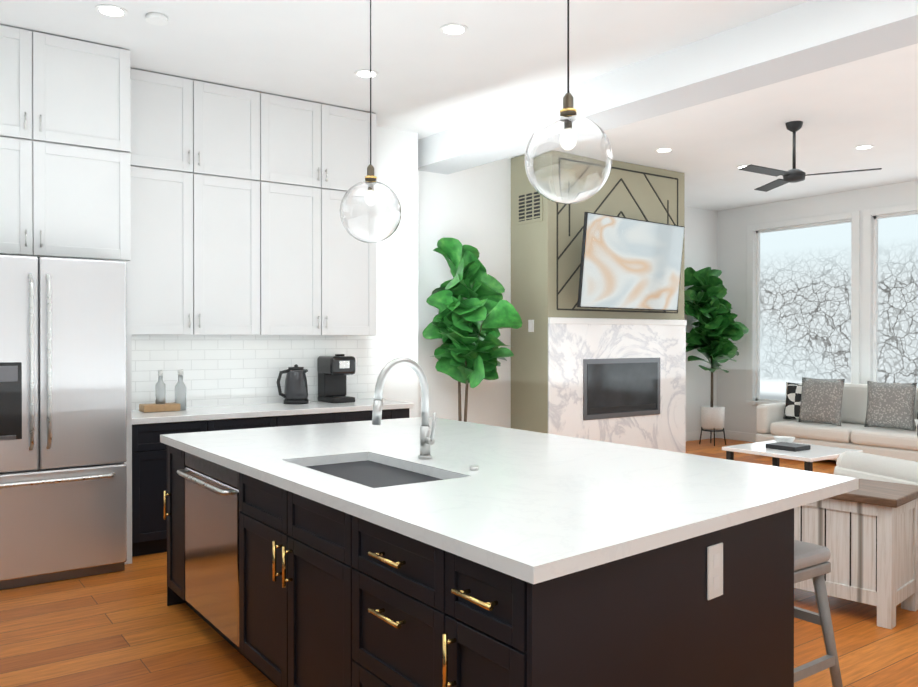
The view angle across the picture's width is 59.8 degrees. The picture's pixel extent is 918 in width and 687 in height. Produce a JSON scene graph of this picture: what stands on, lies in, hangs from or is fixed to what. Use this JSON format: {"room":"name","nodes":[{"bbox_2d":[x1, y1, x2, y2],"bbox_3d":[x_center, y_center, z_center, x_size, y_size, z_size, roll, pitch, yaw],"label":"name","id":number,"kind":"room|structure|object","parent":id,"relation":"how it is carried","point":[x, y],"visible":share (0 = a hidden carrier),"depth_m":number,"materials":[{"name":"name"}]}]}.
{"room":"kitchen and living room","nodes":[
{"label":"kitchen and living room","id":0,"kind":"room"},
{"bbox_2d":[0,438,917,686],"bbox_3d":[2.474,1.468,4.347,11.000,0.120,10.900,0,0,-35],"label":"floor","id":1,"kind":"structure","parent":0,"point":[127,627],"depth_m":3.82,"materials":[{"name":"brown wood"}]},
{"bbox_2d":[0,255,126,589],"bbox_3d":[-2.651,0.449,4.935,0.960,1.910,0.896,0,0,-35],"label":"refrigerator","id":2,"kind":"object","parent":1,"relation":"on","point":[63,465],"visible":1,"depth_m":4.69,"materials":[{"name":"silver metal"}]},
{"bbox_2d":[124,417,287,563],"bbox_3d":[-1.873,0.960,5.714,1.058,0.880,0.628,0,0,-35],"label":"base cabinet","id":3,"kind":"object","parent":1,"relation":"on","point":[146,463],"depth_m":5.24,"materials":[{"name":"black wood"}]},
{"bbox_2d":[127,397,413,424],"bbox_3d":[-1.426,0.498,6.016,2.160,0.041,0.648,0,0,-35],"label":"countertop","id":4,"kind":"structure","parent":3,"relation":"on","point":[361,404],"depth_m":5.79,"materials":[{"name":"white stone"}]},
{"bbox_2d":[139,369,186,412],"bbox_3d":[-2.095,0.331,5.671,0.310,0.294,0.140,0,0,-35],"label":"soap tray","id":5,"kind":"object","parent":4,"relation":"on","point":[160,404],"visible":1,"depth_m":5.64,"materials":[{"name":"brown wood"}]},
{"bbox_2d":[277,364,308,403],"bbox_3d":[-1.317,0.319,6.309,0.264,0.309,0.196,0,0,-35],"label":"kettle","id":6,"kind":"object","parent":4,"relation":"on","point":[296,389],"visible":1,"depth_m":6.25,"materials":[{"name":"black metal"}]},
{"bbox_2d":[317,354,355,402],"bbox_3d":[-0.999,0.280,6.502,0.220,0.385,0.292,0,0,-35],"label":"coffee maker","id":7,"kind":"object","parent":4,"relation":"on","point":[334,371],"visible":1,"depth_m":6.46,"materials":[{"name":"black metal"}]},
{"bbox_2d":[177,452,258,669],"bbox_3d":[-0.919,0.975,3.879,0.711,0.872,0.762,0,0,-35],"label":"dishwasher","id":8,"kind":"object","parent":1,"relation":"on","point":[212,511],"visible":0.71,"depth_m":3.66,"materials":[{"name":"silver metal"}]},
{"bbox_2d":[288,409,408,425],"bbox_3d":[-1.052,0.957,6.297,1.188,0.880,0.628,0,0,-35],"label":"base cabinet","id":9,"kind":"object","parent":1,"relation":"on","point":[309,418],"depth_m":6.03,"materials":[{"name":"black wood"}]},
{"bbox_2d":[423,238,521,421],"bbox_3d":[0.162,0.211,7.248,0.931,2.358,0.971,0,0,-35],"label":"fiddle leaf fig","id":10,"kind":"object","parent":1,"relation":"on","point":[474,315],"visible":0.94,"depth_m":7.15,"materials":[{"name":"plant"}]},
{"bbox_2d":[160,441,793,686],"bbox_3d":[-0.201,0.974,3.418,1.303,0.880,3.002,0,0,-35],"label":"kitchen island","id":11,"kind":"object","parent":1,"relation":"on","point":[330,596],"depth_m":2.37,"materials":[{"name":"black wood"}]},
{"bbox_2d":[160,427,695,588],"bbox_3d":[-0.477,0.516,3.211,0.600,0.040,3.046,0,0,-35],"label":"island countertop","id":12,"kind":"structure","parent":11,"relation":"on","point":[543,538],"depth_m":2.36,"materials":[{"name":"white stone"}]},
{"bbox_2d":[372,357,435,458],"bbox_3d":[-0.227,0.275,3.344,0.288,0.436,0.097,0,0,-35],"label":"faucet","id":13,"kind":"object","parent":12,"relation":"on","point":[427,440],"visible":1,"depth_m":3.38,"materials":[{"name":"silver metal"}]},
{"bbox_2d":[268,417,858,532],"bbox_3d":[0.213,0.512,3.738,1.136,0.040,2.986,0,0,-35],"label":"island countertop","id":14,"kind":"structure","parent":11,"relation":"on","point":[698,491],"depth_m":3.12,"materials":[{"name":"white stone"}]},
{"bbox_2d":[300,457,443,488],"bbox_3d":[-0.353,0.646,3.193,0.444,0.244,0.824,0,0,-35],"label":"sink","id":15,"kind":"object","parent":14,"relation":"in","point":[366,470],"depth_m":3.32,"materials":[{"name":"grey metal"}]},
{"bbox_2d":[511,155,686,452],"bbox_3d":[1.527,-0.253,8.503,2.020,3.271,0.603,0,0,-35],"label":"fireplace","id":16,"kind":"object","parent":1,"relation":"on","point":[617,376],"visible":0.73,"depth_m":8.09,"materials":[{"name":"green paint"}]},
{"bbox_2d":[517,189,542,224],"bbox_3d":[0.698,-1.354,7.900,0.018,0.320,0.380,0,0,-35],"label":"air vent grille","id":17,"kind":"object","parent":16,"relation":"attached to","point":[530,206],"visible":0.92,"depth_m":7.89,"materials":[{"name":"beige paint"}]},
{"bbox_2d":[528,320,533,331],"bbox_3d":[0.712,-0.174,7.893,0.012,0.120,0.080,0,0,-35],"label":"light switch","id":18,"kind":"object","parent":16,"relation":"attached to","point":[530,325],"visible":1,"depth_m":7.89,"materials":[{"name":"white plastic"}]},
{"bbox_2d":[577,212,684,310],"bbox_3d":[1.734,-0.795,8.087,1.555,0.898,0.337,0,0,-35],"label":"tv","id":19,"kind":"object","parent":16,"relation":"attached to","point":[628,263],"visible":1,"depth_m":7.97,"materials":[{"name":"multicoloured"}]},
{"bbox_2d":[684,267,748,445],"bbox_3d":[3.461,0.165,10.836,0.907,2.408,0.769,0,0,-35],"label":"fiddle leaf fig","id":20,"kind":"object","parent":1,"relation":"on","point":[707,306],"visible":1,"depth_m":10.74,"materials":[{"name":"plant"}]},
{"bbox_2d":[722,436,862,471],"bbox_3d":[3.084,1.146,7.415,0.850,0.486,0.900,0,0,-35],"label":"coffee table","id":21,"kind":"object","parent":1,"relation":"on","point":[779,447],"visible":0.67,"depth_m":7.29,"materials":[{"name":"white stone"}]},
{"bbox_2d":[794,540,842,686],"bbox_3d":[1.165,1.095,3.078,0.460,0.647,0.460,0,0,-35],"label":"bar stool","id":22,"kind":"object","parent":1,"relation":"on","point":[810,560],"visible":0.15,"depth_m":3.02,"materials":[{"name":"grey wood"}]},
{"bbox_2d":[756,383,917,461],"bbox_3d":[4.730,0.928,9.121,1.050,0.900,2.380,0,0,-35],"label":"sofa","id":23,"kind":"object","parent":1,"relation":"on","point":[851,432],"visible":0.48,"depth_m":9.14,"materials":[{"name":"fabric"}]},
{"bbox_2d":[783,382,801,418],"bbox_3d":[4.165,0.705,9.682,0.160,0.456,0.462,0,0,-35],"label":"cushion","id":24,"kind":"object","parent":23,"relation":"on","point":[793,400],"visible":0.48,"depth_m":9.72,"materials":[{"name":"black fabric"}]},
{"bbox_2d":[798,377,844,425],"bbox_3d":[4.207,0.668,9.276,0.167,0.535,0.543,0,0,-35],"label":"cushion","id":25,"kind":"object","parent":23,"relation":"on","point":[821,400],"visible":1,"depth_m":9.21,"materials":[{"name":"grey fabric"}]},
{"bbox_2d":[864,381,916,430],"bbox_3d":[4.749,0.681,8.790,0.162,0.515,0.520,0,0,-40],"label":"cushion","id":26,"kind":"object","parent":23,"relation":"on","point":[890,405],"visible":1,"depth_m":8.73,"materials":[{"name":"grey fabric"}]},
{"bbox_2d":[915,419,917,437],"bbox_3d":[2.926,0.716,4.724,0.179,0.492,0.500,0,0,-13],"label":"cushion","id":27,"kind":"object","parent":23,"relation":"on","point":[916,421],"visible":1,"depth_m":4.92,"materials":[{"name":"white fabric"}]},
{"bbox_2d":[794,479,917,628],"bbox_3d":[1.781,1.081,4.601,0.500,0.650,1.510,0,0,-44],"label":"chest","id":28,"kind":"object","parent":1,"relation":"on","point":[866,533],"visible":0.44,"depth_m":4.07,"materials":[{"name":"white wood"}]},
{"bbox_2d":[834,451,917,484],"bbox_3d":[3.125,1.046,4.286,0.940,0.725,2.029,0,0,-18],"label":"sofa","id":29,"kind":"object","parent":1,"relation":"on","point":[859,465],"visible":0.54,"depth_m":4.77,"materials":[{"name":"fabric"}]},
{"bbox_2d":[0,0,917,210],"bbox_3d":[2.474,-1.813,4.326,11.000,0.407,10.900,0,0,-35],"label":"ceiling","id":30,"kind":"structure","parent":0,"point":[713,94],"depth_m":5.31,"materials":[{"name":"white paint"}]},
{"bbox_2d":[95,4,127,16],"bbox_3d":[-1.948,-1.863,4.474,0.170,0.008,0.170,0,0,-35],"label":"recessed light","id":31,"kind":"object","parent":30,"relation":"in","point":[109,10],"visible":1,"depth_m":4.46,"materials":[{"name":"white plastic"}]},
{"bbox_2d":[146,12,167,25],"bbox_3d":[-1.726,-1.853,4.558,0.120,0.030,0.120,0,0,-35],"label":"smoke detector","id":32,"kind":"object","parent":30,"relation":"attached to","point":[156,18],"visible":1,"depth_m":4.53,"materials":[{"name":"white plastic"}]},
{"bbox_2d":[354,69,378,77],"bbox_3d":[-0.641,-1.870,5.536,0.170,0.008,0.170,0,0,-35],"label":"recessed light","id":33,"kind":"object","parent":30,"relation":"in","point":[363,73],"visible":0.96,"depth_m":5.52,"materials":[{"name":"white plastic"}]},
{"bbox_2d":[340,0,401,242],"bbox_3d":[-0.429,-1.176,3.876,0.300,1.374,0.300,0,0,-35],"label":"pendant light","id":34,"kind":"object","parent":30,"relation":"hanging from","point":[370,209],"visible":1,"depth_m":3.78,"materials":[{"name":"clear glass"}]},
{"bbox_2d":[440,23,467,34],"bbox_3d":[-0.030,-1.865,4.744,0.170,0.008,0.170,0,0,-35],"label":"recessed light","id":35,"kind":"object","parent":30,"relation":"in","point":[453,29],"visible":1,"depth_m":4.73,"materials":[{"name":"white plastic"}]},
{"bbox_2d":[525,0,612,203],"bbox_3d":[0.376,-1.169,2.743,0.300,1.374,0.300,0,0,-35],"label":"pendant light","id":36,"kind":"object","parent":30,"relation":"hanging from","point":[568,156],"visible":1,"depth_m":2.64,"materials":[{"name":"clear glass"}]},
{"bbox_2d":[655,148,672,151],"bbox_3d":[1.998,-1.884,7.778,0.170,0.008,0.170,0,0,-35],"label":"recessed light","id":37,"kind":"object","parent":30,"relation":"in","point":[664,150],"visible":0.98,"depth_m":7.78,"materials":[{"name":"white plastic"}]},
{"bbox_2d":[739,121,881,191],"bbox_3d":[2.757,-1.629,6.724,1.061,0.504,1.200,0,0,-35],"label":"ceiling fan","id":38,"kind":"object","parent":30,"relation":"hanging from","point":[793,175],"visible":1,"depth_m":6.75,"materials":[{"name":"black metal"}]},
{"bbox_2d":[854,145,873,148],"bbox_3d":[3.885,-1.883,7.658,0.170,0.008,0.170,0,0,-35],"label":"recessed light","id":39,"kind":"object","parent":30,"relation":"in","point":[864,146],"visible":0.92,"depth_m":7.65,"materials":[{"name":"white plastic"}]},
{"bbox_2d":[376,126,917,441],"bbox_3d":[2.474,-0.229,4.336,10.700,3.275,10.600,0,0,-35],"label":"wall","id":40,"kind":"structure","parent":0,"point":[471,206],"depth_m":8.13,"materials":[{"name":"white paint"}]},
{"bbox_2d":[0,25,135,264],"bbox_3d":[-2.743,-1.195,5.041,1.115,1.346,0.697,0,0,-35],"label":"upper cabinet","id":41,"kind":"object","parent":40,"relation":"attached to","point":[68,106],"depth_m":4.87,"materials":[{"name":"white wood"}]},
{"bbox_2d":[126,69,271,336],"bbox_3d":[-1.952,-0.967,5.818,1.063,1.812,0.348,0,0,-35],"label":"upper cabinet","id":42,"kind":"object","parent":40,"relation":"attached to","point":[208,213],"depth_m":5.69,"materials":[{"name":"white wood"}]},
{"bbox_2d":[272,95,379,336],"bbox_3d":[-1.204,-0.970,6.348,1.063,1.812,0.348,0,0,-35],"label":"upper cabinet","id":43,"kind":"object","parent":40,"relation":"attached to","point":[324,278],"depth_m":6.22,"materials":[{"name":"white wood"}]},
{"label":"outside","id":44,"kind":"structure","parent":0,"visible":0},
{"bbox_2d":[760,214,917,399],"bbox_3d":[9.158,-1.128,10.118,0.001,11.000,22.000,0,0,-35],"label":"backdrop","id":45,"kind":"structure","parent":44,"point":[805,302],"depth_m":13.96,"materials":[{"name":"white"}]}
]}

